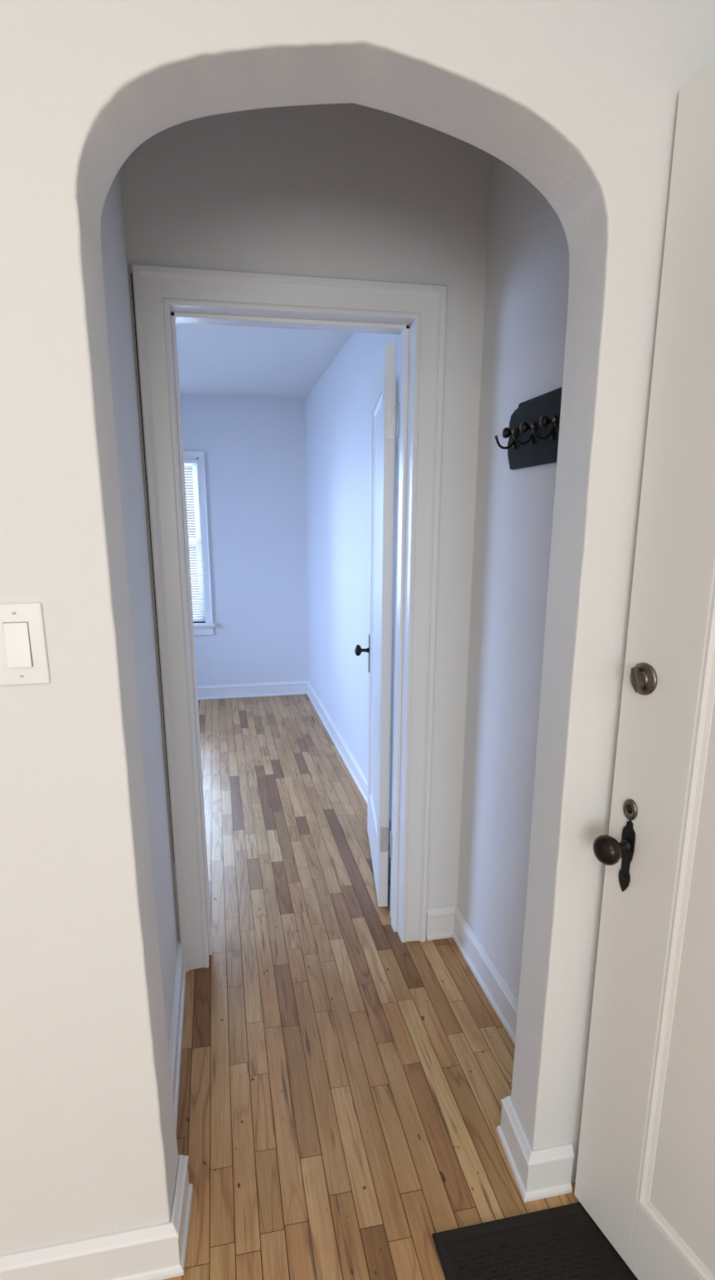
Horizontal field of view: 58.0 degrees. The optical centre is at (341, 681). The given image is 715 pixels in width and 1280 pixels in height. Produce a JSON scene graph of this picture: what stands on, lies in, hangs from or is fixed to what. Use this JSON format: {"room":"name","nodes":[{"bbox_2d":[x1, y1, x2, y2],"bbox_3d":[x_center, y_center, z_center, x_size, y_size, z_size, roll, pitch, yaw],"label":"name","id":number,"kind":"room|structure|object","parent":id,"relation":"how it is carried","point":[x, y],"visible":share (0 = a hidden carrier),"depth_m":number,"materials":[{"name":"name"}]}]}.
{"room":"entryway","nodes":[
{"label":"entryway","id":0,"kind":"room"},
{"bbox_2d":[100,166,177,1046],"bbox_3d":[-0.536,-0.222,1.478,0.120,2.660,0.789,-3,14,-11],"label":"wall","id":1,"kind":"structure","parent":0,"point":[113,224],"depth_m":1.59,"materials":[{"name":"paint"}]},
{"bbox_2d":[180,395,308,685],"bbox_3d":[-1.810,-1.009,5.185,3.059,2.410,0.160,-3,14,-11],"label":"wall","id":2,"kind":"structure","parent":0,"point":[254,448],"depth_m":5.28,"materials":[{"name":"paint"}]},
{"bbox_2d":[183,450,214,635],"bbox_3d":[-1.512,-1.091,5.193,0.893,1.452,0.200,-3,14,-11],"label":"window","id":3,"kind":"structure","parent":2,"relation":"in","point":[199,628],"depth_m":5.24,"materials":[{"name":"paint"}]},
{"bbox_2d":[183,459,204,622],"bbox_3d":[-1.510,-1.110,5.175,0.737,1.283,0.035,-3,14,-11],"label":"blind","id":4,"kind":"object","parent":3,"relation":"attached to","point":[185,461],"visible":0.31,"depth_m":5.25,"materials":[{"name":"plastic"}]},
{"bbox_2d":[196,680,391,845],"bbox_3d":[-1.475,0.513,3.805,3.059,0.118,3.316,-3,14,-11],"label":"baseboard","id":5,"kind":"structure","parent":2,"relation":"attached to","point":[296,687],"depth_m":5.49,"materials":[{"name":"paint"}]},
{"bbox_2d":[175,322,354,399],"bbox_3d":[-0.482,-1.360,0.854,4.600,0.350,8.754,-3,14,-11],"label":"ceiling","id":6,"kind":"structure","parent":0,"point":[214,360],"depth_m":3.85,"materials":[{"name":"paint"}]},
{"bbox_2d":[121,102,491,939],"bbox_3d":[-1.121,-0.307,1.828,3.343,2.660,0.140,-3,14,-11],"label":"wall","id":7,"kind":"structure","parent":0,"point":[348,190],"depth_m":1.75,"materials":[{"name":"paint"}]},
{"bbox_2d":[130,263,447,972],"bbox_3d":[-0.139,-0.091,2.078,0.861,2.116,0.188,-3,14,-11],"label":"trim","id":8,"kind":"structure","parent":7,"relation":"attached to","point":[155,288],"depth_m":1.89,"materials":[{"name":"white wood"}]},
{"bbox_2d":[380,401,400,860],"bbox_3d":[0.179,-0.111,2.228,0.030,1.592,0.098,-7,16,-27],"label":"hinges","id":9,"kind":"object","parent":7,"relation":"attached to","point":[390,423],"visible":0.74,"depth_m":2.09,"materials":[{"name":"white metal"}]},
{"bbox_2d":[304,332,399,817],"bbox_3d":[0.070,-0.692,3.884,0.120,2.410,3.506,-3,14,-11],"label":"wall","id":10,"kind":"structure","parent":0,"point":[337,409],"depth_m":3.84,"materials":[{"name":"paint"}]},
{"bbox_2d":[367,342,396,906],"bbox_3d":[0.149,-0.174,2.589,0.036,2.005,0.654,-1,14,-1],"label":"door slab","id":11,"kind":"structure","parent":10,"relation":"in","point":[383,386],"depth_m":2.40,"materials":[{"name":"paint"}]},
{"bbox_2d":[355,634,369,672],"bbox_3d":[0.091,-0.126,2.882,0.068,0.170,0.051,-3,14,-11],"label":"door knob","id":12,"kind":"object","parent":11,"relation":"attached to","point":[358,650],"depth_m":2.86,"materials":[{"name":"metal"}]},
{"bbox_2d":[0,0,714,1255],"bbox_3d":[-0.863,-0.092,0.960,3.470,2.660,0.135,-3,14,-11],"label":"wall","id":13,"kind":"structure","parent":0,"point":[580,98],"depth_m":1.01,"materials":[{"name":"paint"}]},
{"bbox_2d":[0,602,49,685],"bbox_3d":[-0.487,-0.055,0.968,0.077,0.125,0.012,-3,14,-11],"label":"light switch","id":14,"kind":"object","parent":13,"relation":"attached to","point":[23,649],"visible":1,"depth_m":0.97,"materials":[{"name":"plastic"}]},
{"bbox_2d":[0,937,192,1279],"bbox_3d":[-1.515,1.079,1.523,2.282,0.118,0.945,-3,14,-11],"label":"baseboard","id":15,"kind":"structure","parent":13,"relation":"attached to","point":[157,1251],"depth_m":1.27,"materials":[{"name":"paint"}]},
{"bbox_2d":[574,64,714,1279],"bbox_3d":[0.691,0.220,0.818,0.044,2.091,0.887,-6,15,-21],"label":"door slab","id":16,"kind":"structure","parent":13,"relation":"in","point":[646,1171],"depth_m":1.10,"materials":[{"name":"paint"}]},
{"bbox_2d":[593,820,635,891],"bbox_3d":[0.499,0.328,1.181,0.072,0.144,0.054,-3,14,-11],"label":"door knob","id":17,"kind":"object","parent":16,"relation":"attached to","point":[607,850],"depth_m":1.18,"materials":[{"name":"metal"}]},
{"bbox_2d":[622,799,637,820],"bbox_3d":[0.526,0.234,1.176,0.006,0.040,0.031,-6,15,-21],"label":"plate","id":18,"kind":"object","parent":16,"relation":"attached to","point":[630,808],"visible":1,"depth_m":1.17,"materials":[{"name":"silver metal"}]},
{"bbox_2d":[630,662,657,695],"bbox_3d":[0.516,-0.004,1.117,0.023,0.057,0.057,-6,15,-21],"label":"deadbolt thumbturn","id":19,"kind":"object","parent":16,"relation":"attached to","point":[643,677],"visible":1,"depth_m":1.11,"materials":[{"name":"silver metal"}]},
{"bbox_2d":[162,693,579,1279],"bbox_3d":[-0.534,1.123,1.704,4.672,0.060,10.313,-3,14,-11],"label":"floor","id":20,"kind":"structure","parent":0,"point":[344,1082],"depth_m":1.83,"materials":[{"name":"brown wood"}]},
{"bbox_2d":[431,1202,638,1279],"bbox_3d":[0.523,1.235,1.102,0.547,0.008,0.658,-3,14,-11],"label":"doormat","id":21,"kind":"object","parent":20,"relation":"on","point":[562,1242],"visible":0.69,"depth_m":1.33,"materials":[{"name":"rubber"}]},
{"bbox_2d":[457,155,569,1000],"bbox_3d":[0.549,-0.276,1.683,0.120,2.660,0.789,-3,14,-11],"label":"wall","id":22,"kind":"structure","parent":0,"point":[526,305],"depth_m":1.80,"materials":[{"name":"paint"}]},
{"bbox_2d":[426,905,574,1202],"bbox_3d":[0.412,0.984,1.885,0.198,0.118,0.945,-3,14,-11],"label":"baseboard","id":23,"kind":"structure","parent":22,"relation":"attached to","point":[546,1172],"depth_m":1.56,"materials":[{"name":"paint"}]},
{"bbox_2d":[494,386,562,469],"bbox_3d":[0.470,-0.591,1.489,0.076,0.160,0.487,-3,14,-11],"label":"coat rack","id":24,"kind":"object","parent":22,"relation":"attached to","point":[533,431],"visible":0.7,"depth_m":1.57,"materials":[{"name":"black metal"}]}
]}

